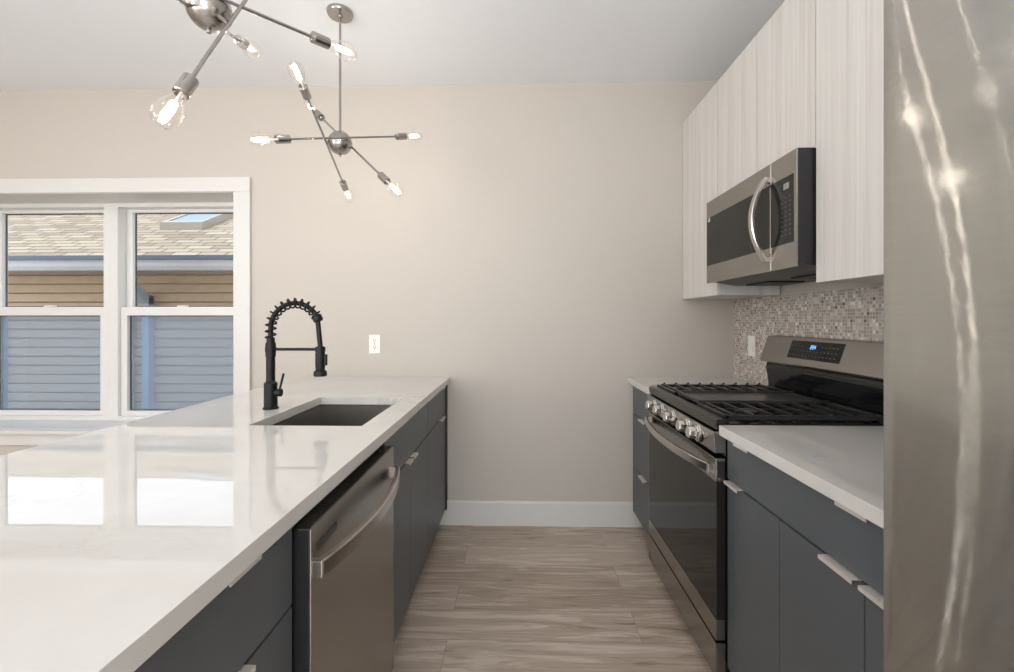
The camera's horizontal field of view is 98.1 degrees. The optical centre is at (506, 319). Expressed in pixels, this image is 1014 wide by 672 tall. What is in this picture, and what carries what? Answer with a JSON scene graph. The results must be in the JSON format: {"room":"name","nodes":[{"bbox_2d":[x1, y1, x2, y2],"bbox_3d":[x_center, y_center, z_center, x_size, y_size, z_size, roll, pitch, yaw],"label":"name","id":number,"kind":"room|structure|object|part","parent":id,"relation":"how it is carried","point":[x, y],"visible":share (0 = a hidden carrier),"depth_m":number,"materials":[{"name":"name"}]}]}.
{"room":"kitchen","nodes":[
{"label":"kitchen","id":0,"kind":"room"},
{"bbox_2d":[0,81,734,501],"bbox_3d":[-1.763,-0.097,2.965,6.567,2.725,0.400,0,0,1],"label":"wall","id":1,"kind":"structure","parent":0,"point":[529,256],"depth_m":2.73,"materials":[{"name":"beige paint"}]},
{"bbox_2d":[0,434,80,444],"bbox_3d":[-2.684,0.752,2.779,2.160,0.078,0.018,0,0,1],"label":"trim","id":2,"kind":"structure","parent":1,"relation":"attached to","point":[5,439],"depth_m":2.78,"materials":[{"name":"white paint"}]},
{"bbox_2d":[0,203,107,420],"bbox_3d":[-3.179,-0.056,3.075,0.900,1.488,0.110,0,0,1],"label":"window","id":3,"kind":"structure","parent":1,"relation":"in","point":[52,208],"depth_m":3.04,"materials":[{"name":"white plastic"}]},
{"bbox_3d":[-3.178,0.300,3.124,0.840,0.719,0.008,0,0,1],"label":"screen frame","id":4,"kind":"part","parent":3,"relation":"part of","materials":[{"name":"white plastic"}]},
{"bbox_3d":[-3.179,-0.406,3.102,0.840,0.733,0.033,0,0,1],"label":"sash","id":5,"kind":"part","parent":3,"relation":"part of","materials":[{"name":"white plastic"}]},
{"bbox_3d":[-3.179,0.285,3.060,0.840,0.749,0.036,0,0,1],"label":"sash","id":6,"kind":"part","parent":3,"relation":"part of","materials":[{"name":"white plastic"}]},
{"bbox_2d":[0,420,130,433],"bbox_3d":[-2.680,0.701,2.963,2.200,0.025,0.450,0,0,1],"label":"trim","id":7,"kind":"structure","parent":1,"relation":"attached to","point":[6,426],"depth_m":2.84,"materials":[{"name":"white paint"}]},
{"bbox_2d":[108,203,113,420],"bbox_3d":[-2.677,-0.056,3.063,1.936,1.488,0.110,0,0,1],"label":"trim","id":8,"kind":"structure","parent":1,"relation":"attached to","point":[110,205],"depth_m":3.01,"materials":[{"name":"white plastic"}]},
{"bbox_2d":[0,192,233,408],"bbox_3d":[-2.679,-0.058,2.986,1.964,1.490,0.404,0,0,1],"label":"trim","id":9,"kind":"structure","parent":1,"relation":"attached to","point":[164,197],"depth_m":2.90,"materials":[{"name":"white paint"}]},
{"bbox_2d":[0,177,250,393],"bbox_3d":[-2.684,-0.101,2.779,2.160,1.584,0.018,0,0,1],"label":"trim","id":10,"kind":"structure","parent":1,"relation":"attached to","point":[241,186],"depth_m":2.75,"materials":[{"name":"white paint"}]},
{"bbox_2d":[114,202,232,420],"bbox_3d":[-2.239,-0.056,3.052,0.900,1.488,0.110,0,0,1],"label":"window","id":11,"kind":"structure","parent":1,"relation":"in","point":[126,308],"depth_m":3.03,"materials":[{"name":"white plastic"}]},
{"bbox_3d":[-2.238,0.300,3.101,0.840,0.719,0.008,0,0,1],"label":"screen frame","id":12,"kind":"part","parent":11,"relation":"part of","materials":[{"name":"white plastic"}]},
{"bbox_3d":[-2.240,0.285,3.037,0.840,0.749,0.036,0,0,1],"label":"sash","id":13,"kind":"part","parent":11,"relation":"part of","materials":[{"name":"white plastic"}]},
{"bbox_3d":[-2.239,-0.406,3.078,0.840,0.733,0.033,0,0,1],"label":"sash","id":14,"kind":"part","parent":11,"relation":"part of","materials":[{"name":"white plastic"}]},
{"bbox_2d":[369,335,379,352],"bbox_3d":[-0.823,0.150,2.737,0.071,0.116,0.008,0,0,1],"label":"wall outlet","id":15,"kind":"object","parent":1,"relation":"attached to","point":[374,340],"visible":1,"depth_m":2.73,"materials":[{"name":"white plastic"}]},
{"bbox_2d":[439,500,642,527],"bbox_3d":[-1.768,1.191,2.757,6.327,0.150,0.016,0,0,1],"label":"baseboard","id":16,"kind":"structure","parent":1,"relation":"attached to","point":[458,512],"depth_m":2.70,"materials":[{"name":"white paint"}]},
{"bbox_2d":[0,0,784,90],"bbox_3d":[-1.842,-1.519,-0.204,6.567,0.120,6.740,0,0,1],"label":"ceiling","id":17,"kind":"structure","parent":0,"point":[45,44],"depth_m":2.30,"materials":[{"name":"white paint"}]},
{"bbox_2d":[149,0,356,129],"bbox_3d":[-0.761,-0.944,1.208,0.491,1.031,0.865,0,0,1],"label":"chandelier","id":18,"kind":"object","parent":17,"relation":"hanging from","point":[212,16],"visible":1,"depth_m":1.16,"materials":[{"name":"silver metal"}]},
{"bbox_3d":[-0.762,-0.481,0.994,0.059,0.106,0.079,0,0,1],"label":"bulb","id":19,"kind":"part","parent":18,"relation":"part of","materials":[{"name":"clear glass"}]},
{"bbox_3d":[-0.757,-0.511,1.013,0.006,0.038,0.024,0,0,7],"label":"filament stem","id":20,"kind":"part","parent":18,"relation":"part of","materials":[{"name":"white glass"}]},
{"bbox_2d":[172,72,198,100],"bbox_3d":[-0.754,-0.549,1.033,0.038,0.067,0.056,0,0,1],"label":"socket","id":21,"kind":"object","parent":18,"relation":"attached to","point":[187,83],"depth_m":1.02,"materials":[{"name":"silver metal"}]},
{"bbox_3d":[-0.845,-0.855,1.241,0.030,0.204,0.538,0,0,-13],"label":"rod","id":22,"kind":"part","parent":18,"relation":"part of","materials":[{"name":"silver metal"}]},
{"bbox_3d":[-0.751,-0.780,1.163,0.048,0.430,0.244,0,0,10],"label":"rod","id":23,"kind":"part","parent":18,"relation":"part of","materials":[{"name":"silver metal"}]},
{"bbox_2d":[233,34,249,49],"bbox_3d":[-0.916,-0.960,1.519,0.035,0.051,0.068,0,0,-13],"label":"socket","id":24,"kind":"object","parent":18,"relation":"attached to","point":[243,43],"depth_m":1.50,"materials":[{"name":"silver metal"}]},
{"bbox_3d":[-0.938,-0.990,1.591,0.060,0.069,0.108,0,0,1],"label":"bulb","id":25,"kind":"part","parent":18,"relation":"part of","materials":[{"name":"clear glass"}]},
{"bbox_3d":[-0.774,-0.847,1.157,0.035,0.092,0.566,0,0,34],"label":"rod","id":26,"kind":"part","parent":18,"relation":"part of","materials":[{"name":"silver metal"}]},
{"bbox_2d":[309,31,330,49],"bbox_3d":[-0.596,-0.892,1.401,0.035,0.043,0.067,0,0,34],"label":"socket","id":27,"kind":"object","parent":18,"relation":"attached to","point":[318,39],"depth_m":1.39,"materials":[{"name":"silver metal"}]},
{"bbox_3d":[-0.554,-0.906,1.468,0.060,0.059,0.111,0,0,39],"label":"bulb","id":28,"kind":"part","parent":18,"relation":"part of","materials":[{"name":"clear glass"}]},
{"bbox_2d":[248,3,421,201],"bbox_3d":[-0.756,-1.003,2.083,0.606,0.912,0.828,0,0,1],"label":"chandelier","id":29,"kind":"object","parent":17,"relation":"hanging from","point":[339,143],"visible":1,"depth_m":2.05,"materials":[{"name":"silver metal"}]},
{"bbox_2d":[274,134,291,143],"bbox_3d":[-0.922,-0.744,1.812,0.035,0.050,0.068,0,0,41],"label":"socket","id":30,"kind":"object","parent":29,"relation":"attached to","point":[279,139],"depth_m":1.80,"materials":[{"name":"silver metal"}]},
{"bbox_2d":[298,83,311,99],"bbox_3d":[-0.825,-0.932,1.799,0.035,0.051,0.068,0,0,-5],"label":"socket","id":31,"kind":"object","parent":29,"relation":"attached to","point":[303,87],"depth_m":1.78,"materials":[{"name":"silver metal"}]},
{"bbox_2d":[314,110,324,120],"bbox_3d":[-0.958,-1.043,2.242,0.064,0.062,0.035,0,0,31],"label":"socket","id":32,"kind":"object","parent":29,"relation":"attached to","point":[320,116],"depth_m":2.23,"materials":[{"name":"silver metal"}]},
{"bbox_3d":[-0.839,-0.829,2.087,0.036,0.201,0.540,0,0,-5],"label":"rod","id":33,"kind":"part","parent":29,"relation":"part of","materials":[{"name":"silver metal"}]},
{"bbox_3d":[-0.791,-1.164,2.085,0.011,0.550,0.011,0,0,1],"label":"stem","id":34,"kind":"part","parent":29,"relation":"part of","materials":[{"name":"silver metal"}]},
{"bbox_2d":[339,180,348,190],"bbox_3d":[-0.879,-0.726,2.372,0.035,0.051,0.068,0,0,-5],"label":"socket","id":35,"kind":"object","parent":29,"relation":"attached to","point":[343,184],"depth_m":2.36,"materials":[{"name":"silver metal"}]},
{"bbox_3d":[-0.746,-0.842,2.042,0.045,0.190,0.543,0,0,41],"label":"rod","id":36,"kind":"part","parent":29,"relation":"part of","materials":[{"name":"silver metal"}]},
{"bbox_3d":[-0.763,-0.843,2.112,0.440,0.378,0.030,0,0,31],"label":"rod","id":37,"kind":"part","parent":29,"relation":"part of","materials":[{"name":"silver metal"}]},
{"bbox_2d":[377,172,390,184],"bbox_3d":[-0.559,-0.643,1.999,0.064,0.062,0.035,0,0,31],"label":"socket","id":38,"kind":"object","parent":29,"relation":"attached to","point":[383,177],"depth_m":1.99,"materials":[{"name":"silver metal"}]},
{"bbox_2d":[395,133,407,139],"bbox_3d":[-0.542,-0.939,2.249,0.035,0.050,0.068,0,0,41],"label":"socket","id":39,"kind":"object","parent":29,"relation":"attached to","point":[398,136],"depth_m":2.24,"materials":[{"name":"silver metal"}]},
{"bbox_2d":[392,525,711,671],"bbox_3d":[-1.842,1.316,-0.204,6.567,0.100,6.740,0,0,1],"label":"floor","id":40,"kind":"structure","parent":0,"point":[484,598],"depth_m":1.92,"materials":[{"name":"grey wood"}]},
{"bbox_2d":[134,527,291,671],"bbox_3d":[-0.722,0.827,0.687,0.622,0.879,0.378,0,0,1],"label":"base cabinet","id":41,"kind":"object","parent":40,"relation":"on","point":[247,626],"visible":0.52,"depth_m":0.72,"materials":[{"name":"wood"}]},
{"bbox_3d":[-0.425,0.394,0.696,0.029,0.009,0.080,0,0,1],"label":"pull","id":42,"kind":"part","parent":41,"relation":"part of","materials":[{"name":"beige metal"}]},
{"bbox_3d":[-0.426,0.568,0.679,0.029,0.009,0.080,0,0,1],"label":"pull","id":43,"kind":"part","parent":41,"relation":"part of","materials":[{"name":"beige metal"}]},
{"bbox_3d":[-0.438,0.713,0.680,0.019,0.294,0.375,0,0,1],"label":"drawer","id":44,"kind":"part","parent":41,"relation":"part of","materials":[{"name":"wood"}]},
{"bbox_2d":[290,446,399,671],"bbox_3d":[-0.646,0.840,1.175,0.649,0.844,0.589,0,0,1],"label":"dishwasher","id":45,"kind":"object","parent":40,"relation":"on","point":[342,605],"visible":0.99,"depth_m":1.07,"materials":[{"name":"silver metal"}]},
{"bbox_3d":[-0.353,0.501,1.170,0.063,0.036,0.577,0,0,1],"label":"handle","id":46,"kind":"part","parent":45,"relation":"part of","materials":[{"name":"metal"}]},
{"bbox_2d":[379,403,427,640],"bbox_3d":[-0.694,0.827,1.826,0.622,0.879,0.700,0,0,1],"label":"base cabinet","id":47,"kind":"object","parent":40,"relation":"on","point":[410,441],"visible":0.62,"depth_m":1.80,"materials":[{"name":"wood"}]},
{"bbox_3d":[-0.413,0.865,1.644,0.019,0.589,0.347,0,0,1],"label":"door","id":48,"kind":"part","parent":47,"relation":"part of","materials":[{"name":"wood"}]},
{"bbox_3d":[-0.398,0.573,1.776,0.029,0.009,0.060,0,0,1],"label":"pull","id":49,"kind":"part","parent":47,"relation":"part of","materials":[{"name":"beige metal"}]},
{"bbox_3d":[-0.396,0.573,1.861,0.029,0.009,0.060,0,0,1],"label":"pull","id":50,"kind":"part","parent":47,"relation":"part of","materials":[{"name":"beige metal"}]},
{"bbox_3d":[-0.405,0.865,1.994,0.019,0.589,0.347,0,0,1],"label":"door","id":51,"kind":"part","parent":47,"relation":"part of","materials":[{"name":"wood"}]},
{"bbox_2d":[427,385,447,552],"bbox_3d":[-0.678,0.827,2.458,0.622,0.879,0.560,0,0,1],"label":"base cabinet","id":52,"kind":"object","parent":40,"relation":"on","point":[436,405],"depth_m":2.43,"materials":[{"name":"wood"}]},
{"bbox_2d":[0,376,449,671],"bbox_3d":[-0.851,0.369,1.231,0.923,0.034,3.019,0,0,1],"label":"countertop","id":53,"kind":"structure","parent":52,"relation":"on","point":[113,539],"depth_m":0.83,"materials":[{"name":"white stone"}]},
{"bbox_2d":[262,298,327,409],"bbox_3d":[-0.839,0.132,1.744,0.255,0.440,0.058,0,0,1],"label":"kitchen faucet","id":54,"kind":"object","parent":53,"relation":"on","point":[271,391],"visible":1,"depth_m":1.73,"materials":[{"name":"black metal"}]},
{"bbox_3d":[-0.907,0.288,1.745,0.022,0.031,0.031,0,0,1],"label":"handle","id":55,"kind":"part","parent":54,"relation":"part of","materials":[{"name":"black metal"}]},
{"bbox_3d":[-0.895,0.248,1.745,0.026,0.074,0.008,0,0,1],"label":"lever","id":56,"kind":"part","parent":54,"relation":"part of","materials":[{"name":"black metal"}]},
{"bbox_3d":[-0.839,0.116,1.744,0.239,0.018,0.041,0,0,1],"label":"support arm","id":57,"kind":"part","parent":54,"relation":"part of","materials":[{"name":"black metal"}]},
{"bbox_2d":[273,404,391,449],"bbox_3d":[-0.668,0.490,1.743,0.422,0.204,0.558,0,0,1],"label":"sink","id":58,"kind":"object","parent":53,"relation":"in","point":[322,414],"visible":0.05,"depth_m":2.00,"materials":[{"name":"metal"}]},
{"bbox_3d":[-0.394,0.478,2.433,0.019,0.173,0.522,0,0,1],"label":"drawer","id":59,"kind":"part","parent":52,"relation":"part of","materials":[{"name":"wood"}]},
{"bbox_3d":[-0.676,0.776,2.721,0.613,0.779,0.032,0,0,1],"label":"filler strip","id":60,"kind":"part","parent":52,"relation":"part of","materials":[{"name":"grey wood"}]},
{"bbox_2d":[633,386,652,535],"bbox_3d":[1.058,0.827,2.455,0.627,0.879,0.438,0,0,1],"label":"base cabinet","id":61,"kind":"object","parent":40,"relation":"on","point":[641,434],"visible":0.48,"depth_m":2.50,"materials":[{"name":"wood"}]},
{"bbox_3d":[0.771,1.022,2.462,0.019,0.274,0.435,0,0,1],"label":"drawer","id":62,"kind":"part","parent":61,"relation":"part of","materials":[{"name":"wood"}]},
{"bbox_3d":[0.771,0.723,2.462,0.019,0.314,0.435,0,0,1],"label":"drawer","id":63,"kind":"part","parent":61,"relation":"part of","materials":[{"name":"wood"}]},
{"bbox_3d":[0.759,0.888,2.452,0.029,0.009,0.110,0,0,1],"label":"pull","id":64,"kind":"part","parent":61,"relation":"part of","materials":[{"name":"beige metal"}]},
{"bbox_3d":[0.771,0.475,2.462,0.019,0.168,0.435,0,0,1],"label":"drawer","id":65,"kind":"part","parent":61,"relation":"part of","materials":[{"name":"wood"}]},
{"bbox_2d":[628,377,755,393],"bbox_3d":[1.061,0.369,2.463,0.653,0.034,0.460,0,0,1],"label":"countertop","id":66,"kind":"structure","parent":61,"relation":"on","point":[642,383],"depth_m":2.52,"materials":[{"name":"white stone"}]},
{"bbox_2d":[645,335,883,671],"bbox_3d":[1.001,0.671,1.850,0.712,1.190,0.762,0,0,1],"label":"gas range","id":67,"kind":"object","parent":40,"relation":"on","point":[813,381],"visible":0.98,"depth_m":1.69,"materials":[{"name":"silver metal"}]},
{"bbox_3d":[0.692,0.412,2.115,0.046,0.060,0.060,0,0,1],"label":"knob","id":68,"kind":"part","parent":67,"relation":"part of","materials":[{"name":"silver metal"}]},
{"bbox_3d":[0.689,0.412,2.003,0.046,0.060,0.060,0,0,1],"label":"knob","id":69,"kind":"part","parent":67,"relation":"part of","materials":[{"name":"silver metal"}]},
{"bbox_3d":[0.685,0.412,1.861,0.046,0.060,0.060,0,0,1],"label":"knob","id":70,"kind":"part","parent":67,"relation":"part of","materials":[{"name":"silver metal"}]},
{"bbox_3d":[0.679,0.502,1.859,0.068,0.032,0.748,0,0,1],"label":"handle","id":71,"kind":"part","parent":67,"relation":"part of","materials":[{"name":"metal"}]},
{"bbox_3d":[0.682,0.412,1.706,0.046,0.060,0.060,0,0,1],"label":"knob","id":72,"kind":"part","parent":67,"relation":"part of","materials":[{"name":"silver metal"}]},
{"bbox_3d":[0.725,0.410,1.858,0.042,0.076,0.760,0,0,1],"label":"control panel","id":73,"kind":"part","parent":67,"relation":"part of","materials":[{"name":"metal"}]},
{"bbox_3d":[0.728,1.148,1.858,0.034,0.125,0.760,0,0,1],"label":"storage drawer","id":74,"kind":"part","parent":67,"relation":"part of","materials":[{"name":"metal"}]},
{"bbox_3d":[0.730,0.771,1.858,0.030,0.610,0.758,0,0,1],"label":"oven door","id":75,"kind":"part","parent":67,"relation":"part of","materials":[{"name":"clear glass"}]},
{"bbox_3d":[0.679,0.412,1.605,0.046,0.060,0.060,0,0,1],"label":"knob","id":76,"kind":"part","parent":67,"relation":"part of","materials":[{"name":"silver metal"}]},
{"bbox_2d":[649,386,883,429],"bbox_3d":[1.010,0.352,1.851,0.597,0.036,0.760,0,0,1],"label":"cooktop","id":77,"kind":"object","parent":67,"relation":"in","point":[707,407],"depth_m":1.68,"materials":[{"name":"metal"}]},
{"bbox_2d":[724,440,883,671],"bbox_3d":[1.024,0.827,1.072,0.627,0.879,0.786,0,0,1],"label":"base cabinet","id":78,"kind":"object","parent":40,"relation":"on","point":[806,570],"visible":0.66,"depth_m":1.11,"materials":[{"name":"wood"}]},
{"bbox_3d":[0.733,0.538,1.419,0.029,0.009,0.085,0,0,1],"label":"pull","id":79,"kind":"part","parent":78,"relation":"part of","materials":[{"name":"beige metal"}]},
{"bbox_3d":[0.732,0.394,1.357,0.029,0.009,0.085,0,0,1],"label":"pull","id":80,"kind":"part","parent":78,"relation":"part of","materials":[{"name":"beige metal"}]},
{"bbox_3d":[0.743,0.848,1.325,0.019,0.624,0.290,0,0,1],"label":"door","id":81,"kind":"part","parent":78,"relation":"part of","materials":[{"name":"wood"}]},
{"bbox_2d":[719,425,883,528],"bbox_3d":[1.027,0.369,1.073,0.653,0.034,0.788,0,0,1],"label":"countertop","id":82,"kind":"structure","parent":78,"relation":"on","point":[845,464],"depth_m":1.14,"materials":[{"name":"white stone"}]},
{"bbox_3d":[0.737,0.461,1.079,0.019,0.138,0.783,0,0,1],"label":"drawer","id":83,"kind":"part","parent":78,"relation":"part of","materials":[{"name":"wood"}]},
{"bbox_3d":[0.736,0.848,1.034,0.019,0.624,0.287,0,0,1],"label":"door","id":84,"kind":"part","parent":78,"relation":"part of","materials":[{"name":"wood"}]},
{"bbox_3d":[0.722,0.538,0.952,0.029,0.009,0.100,0,0,1],"label":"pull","id":85,"kind":"part","parent":78,"relation":"part of","materials":[{"name":"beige metal"}]},
{"bbox_3d":[0.720,0.394,0.907,0.029,0.009,0.085,0,0,1],"label":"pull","id":86,"kind":"part","parent":78,"relation":"part of","materials":[{"name":"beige metal"}]},
{"bbox_3d":[0.719,0.538,0.834,0.029,0.009,0.100,0,0,1],"label":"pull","id":87,"kind":"part","parent":78,"relation":"part of","materials":[{"name":"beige metal"}]},
{"bbox_3d":[0.729,0.848,0.787,0.019,0.624,0.200,0,0,1],"label":"door","id":88,"kind":"part","parent":78,"relation":"part of","materials":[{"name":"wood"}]},
{"bbox_2d":[884,0,1013,671],"bbox_3d":[0.901,0.366,0.215,0.809,1.800,0.919,0,0,1],"label":"refrigerator","id":89,"kind":"object","parent":40,"relation":"on","point":[949,64],"visible":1,"depth_m":0.57,"materials":[{"name":"silver metal"}]},
{"bbox_2d":[734,281,883,385],"bbox_3d":[1.371,-0.097,-0.484,0.129,2.725,6.340,0,0,1],"label":"backsplash","id":90,"kind":"structure","parent":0,"point":[858,313],"depth_m":2.02,"materials":[{"name":"tile"}]},
{"bbox_2d":[683,82,779,298],"bbox_3d":[1.224,-0.666,2.453,0.310,1.080,0.470,0,0,1],"label":"upper cabinet","id":91,"kind":"object","parent":90,"relation":"attached to","point":[700,128],"visible":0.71,"depth_m":2.44,"materials":[{"name":"white wood"}]},
{"bbox_3d":[1.078,-0.666,2.457,0.018,1.080,0.466,0,0,1],"label":"door","id":92,"kind":"part","parent":91,"relation":"part of","materials":[{"name":"white wood"}]},
{"bbox_2d":[748,335,755,356],"bbox_3d":[1.375,0.146,2.474,0.010,0.116,0.072,0,0,1],"label":"wall switch","id":93,"kind":"object","parent":90,"relation":"attached to","point":[751,339],"visible":1,"depth_m":2.46,"materials":[{"name":"white plastic"}]},
{"bbox_2d":[718,0,815,195],"bbox_3d":[1.209,-0.896,1.852,0.310,0.620,0.729,0,0,1],"label":"upper cabinet","id":94,"kind":"object","parent":90,"relation":"attached to","point":[767,95],"visible":0.45,"depth_m":1.75,"materials":[{"name":"white wood"}]},
{"bbox_3d":[1.067,-0.896,2.038,0.018,0.620,0.360,0,0,1],"label":"door","id":95,"kind":"part","parent":94,"relation":"part of","materials":[{"name":"white wood"}]},
{"bbox_2d":[707,147,815,285],"bbox_3d":[1.145,-0.376,1.852,0.436,0.422,0.716,0,0,1],"label":"microwave","id":96,"kind":"object","parent":94,"relation":"attached to","point":[761,231],"visible":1,"depth_m":1.67,"materials":[{"name":"silver metal"}]},
{"bbox_3d":[1.000,-0.385,1.933,0.006,0.404,0.561,0,0,1],"label":"door","id":97,"kind":"part","parent":96,"relation":"part of","materials":[{"name":"metal"}]},
{"bbox_3d":[0.957,-0.380,1.673,0.068,0.320,0.026,0,0,1],"label":"handle","id":98,"kind":"part","parent":96,"relation":"part of","materials":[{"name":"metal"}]},
{"bbox_3d":[0.991,-0.385,1.652,0.006,0.400,0.004,0,0,1],"label":"seam trim","id":99,"kind":"part","parent":96,"relation":"part of","materials":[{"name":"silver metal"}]},
{"bbox_3d":[0.991,-0.385,1.574,0.006,0.404,0.153,0,0,1],"label":"control panel","id":100,"kind":"part","parent":96,"relation":"part of","materials":[{"name":"metal"}]},
{"bbox_3d":[1.058,-0.896,1.674,0.018,0.620,0.361,0,0,1],"label":"door","id":101,"kind":"part","parent":94,"relation":"part of","materials":[{"name":"white wood"}]},
{"bbox_2d":[816,0,883,282],"bbox_3d":[1.191,-0.666,1.128,0.310,1.080,0.715,0,0,1],"label":"upper cabinet","id":102,"kind":"object","parent":90,"relation":"attached to","point":[849,33],"visible":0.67,"depth_m":1.34,"materials":[{"name":"white wood"}]},
{"label":"outside","id":103,"kind":"structure","parent":0,"visible":0},
{"bbox_3d":[-4.894,1.716,4.289,14.000,0.100,2.070,0,0,1],"label":"ground","id":104,"kind":"structure","parent":103,"visible":0},
{"bbox_2d":[8,214,232,408],"bbox_3d":[-4.825,-0.084,7.047,14.600,3.500,4.752,0,0,1],"label":"neighboring house","id":105,"kind":"structure","parent":104,"relation":"on","point":[180,362],"depth_m":5.10,"materials":[{"name":"beige"}]},
{"bbox_3d":[-4.185,-1.451,6.056,0.430,0.340,0.680,0,0,1],"label":"skylight pane","id":106,"kind":"part","parent":105,"relation":"part of","materials":[{"name":"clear glass"}]}
]}

